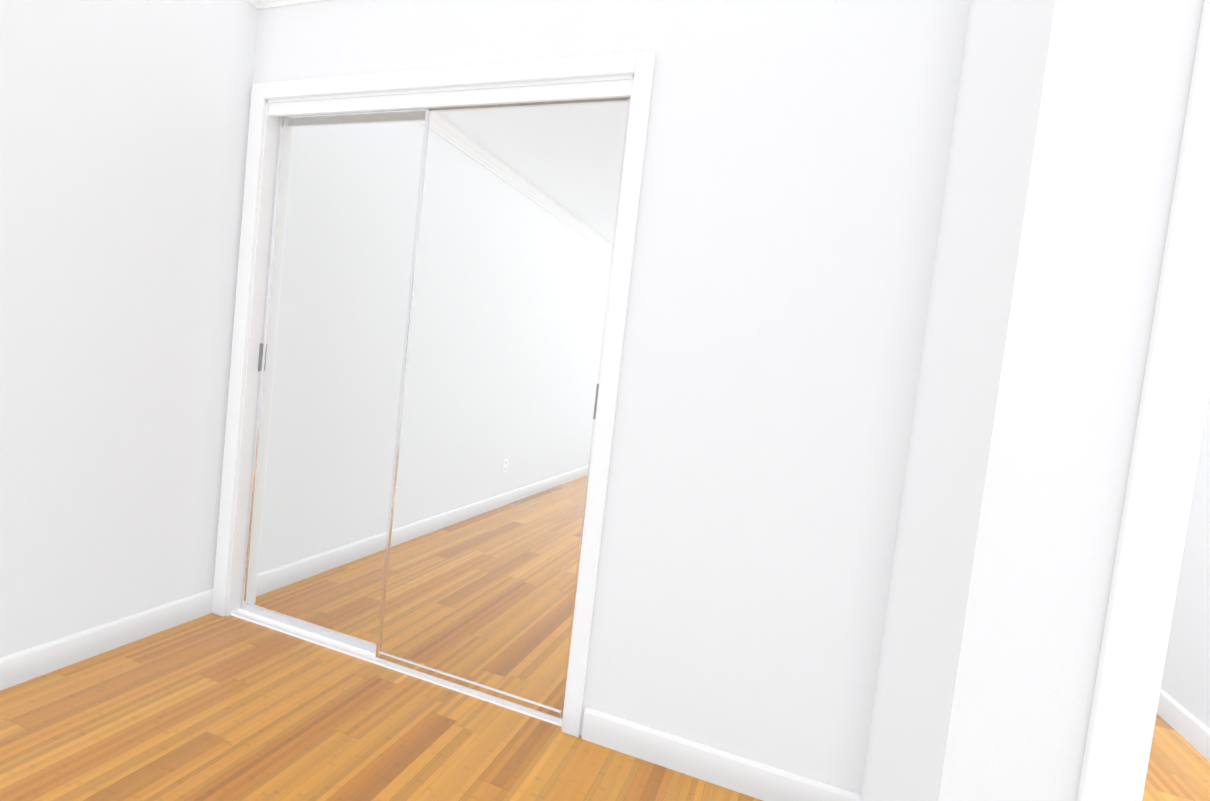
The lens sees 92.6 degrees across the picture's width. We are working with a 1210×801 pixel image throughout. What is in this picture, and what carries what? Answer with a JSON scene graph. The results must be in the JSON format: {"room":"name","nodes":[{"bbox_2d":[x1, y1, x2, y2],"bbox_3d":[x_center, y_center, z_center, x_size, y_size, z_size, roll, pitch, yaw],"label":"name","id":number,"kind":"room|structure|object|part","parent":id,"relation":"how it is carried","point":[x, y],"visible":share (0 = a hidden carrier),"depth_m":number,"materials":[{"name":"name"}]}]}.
{"room":"empty bedroom","nodes":[
{"label":"empty bedroom","id":0,"kind":"room"},
{"bbox_2d":[0,0,258,657],"bbox_3d":[-2.264,-0.343,0.203,0.131,2.450,5.959,7,3,19],"label":"wall","id":1,"kind":"structure","parent":0,"point":[124,127],"depth_m":1.89,"materials":[{"name":"white paint"}]},
{"bbox_2d":[0,588,212,689],"bbox_3d":[-2.429,0.838,-0.052,0.013,0.096,5.078,7,3,19],"label":"baseboard","id":2,"kind":"structure","parent":1,"relation":"attached to","point":[32,662],"depth_m":1.94,"materials":[{"name":"white paint"}]},
{"bbox_2d":[245,0,269,9],"bbox_3d":[-2.144,-1.504,-0.183,0.068,0.078,5.078,7,3,19],"label":"crown molding","id":3,"kind":"structure","parent":1,"relation":"attached to","point":[262,4],"depth_m":2.20,"materials":[{"name":"white paint"}]},
{"bbox_2d":[0,613,1209,800],"bbox_3d":[0.398,1.174,1.593,4.900,0.120,10.660,7,3,19],"label":"floor","id":4,"kind":"structure","parent":0,"point":[211,707],"depth_m":1.68,"materials":[{"name":"brown wood"}]},
{"bbox_2d":[231,608,561,725],"bbox_3d":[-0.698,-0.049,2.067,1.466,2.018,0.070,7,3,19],"label":"track","id":5,"kind":"object","parent":4,"relation":"on","point":[365,654],"visible":0.31,"depth_m":2.13,"materials":[{"name":"silver metal"}]},
{"bbox_2d":[240,97,630,718],"bbox_3d":[-0.698,-0.049,2.065,1.464,1.982,0.053,7,3,19],"label":"mirrored closet doors","id":6,"kind":"structure","parent":5,"relation":"attached to","point":[438,280],"depth_m":2.00,"materials":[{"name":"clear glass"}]},
{"bbox_2d":[258,343,262,370],"bbox_3d":[-1.373,-0.173,2.306,0.014,0.110,0.006,7,3,19],"label":"handle","id":7,"kind":"object","parent":6,"relation":"attached to","point":[260,357],"visible":1,"depth_m":2.30,"materials":[{"name":"silver metal"}]},
{"bbox_3d":[-1.027,-0.092,2.195,0.738,1.968,0.005,7,3,19],"label":"glass","id":8,"kind":"part","parent":6,"relation":"part of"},
{"bbox_3d":[-0.370,-0.006,1.933,0.752,1.982,0.022,7,3,19],"label":"frame","id":9,"kind":"part","parent":6,"relation":"part of","materials":[{"name":"silver metal"}]},
{"bbox_3d":[-0.371,-0.006,1.931,0.738,1.968,0.005,7,3,19],"label":"glass","id":10,"kind":"part","parent":6,"relation":"part of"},
{"bbox_2d":[593,384,598,418],"bbox_3d":[-0.024,0.003,1.797,0.014,0.110,0.006,7,3,19],"label":"handle","id":11,"kind":"object","parent":6,"relation":"attached to","point":[595,406],"visible":0.58,"depth_m":1.79,"materials":[{"name":"silver metal"}]},
{"bbox_2d":[253,0,969,793],"bbox_3d":[-0.304,-0.217,1.945,2.416,2.450,0.131,7,3,19],"label":"wall","id":12,"kind":"structure","parent":0,"point":[789,204],"depth_m":1.62,"materials":[{"name":"white paint"}]},
{"bbox_2d":[260,0,326,7],"bbox_3d":[-0.165,-1.388,1.774,2.326,0.078,0.068,7,3,19],"label":"crown molding","id":13,"kind":"structure","parent":12,"relation":"attached to","point":[270,3],"depth_m":2.17,"materials":[{"name":"white paint"}]},
{"bbox_2d":[226,75,633,729],"bbox_3d":[-0.691,-0.055,2.083,1.490,2.030,0.133,7,3,19],"label":"door frame","id":14,"kind":"structure","parent":12,"relation":"attached to","point":[564,89],"depth_m":2.17,"materials":[{"name":"white paint"}]},
{"bbox_2d":[212,51,655,736],"bbox_3d":[-0.717,-0.083,2.015,1.604,2.087,0.016,7,3,19],"label":"trim","id":15,"kind":"structure","parent":12,"relation":"attached to","point":[640,67],"depth_m":1.80,"materials":[{"name":"white paint"}]},
{"bbox_2d":[581,707,860,800],"bbox_3d":[0.262,1.064,1.318,0.947,0.096,0.703,7,3,19],"label":"baseboard","id":16,"kind":"structure","parent":12,"relation":"attached to","point":[744,775],"depth_m":1.67,"materials":[{"name":"white paint"}]},
{"bbox_2d":[860,0,1029,800],"bbox_3d":[1.010,-0.067,1.869,0.131,2.450,1.981,7,3,19],"label":"wall","id":17,"kind":"structure","parent":0,"point":[979,150],"depth_m":1.17,"materials":[{"name":"white paint"}]},
{"bbox_2d":[915,0,1203,800],"bbox_3d":[1.178,0.013,0.690,1.244,2.450,0.131,7,3,19],"label":"wall","id":18,"kind":"structure","parent":0,"point":[1102,97],"depth_m":0.81,"materials":[{"name":"white paint"}]},
{"bbox_2d":[1077,0,1209,800],"bbox_3d":[1.173,0.188,0.686,0.954,2.102,0.149,7,3,19],"label":"door frame","id":19,"kind":"structure","parent":18,"relation":"attached to","point":[1167,412],"depth_m":0.76,"materials":[{"name":"white paint"}]},
{"bbox_2d":[1161,394,1209,728],"bbox_3d":[1.419,0.111,-0.672,0.131,2.450,6.500,7,3,19],"label":"wall","id":20,"kind":"structure","parent":0,"point":[1185,684],"depth_m":2.26,"materials":[{"name":"white paint"}]},
{"bbox_2d":[1157,689,1209,761],"bbox_3d":[1.927,1.236,1.561,0.122,0.096,1.981,7,3,19],"label":"baseboard","id":21,"kind":"structure","parent":20,"relation":"attached to","point":[1189,728],"depth_m":2.20,"materials":[{"name":"white paint"}]}
]}

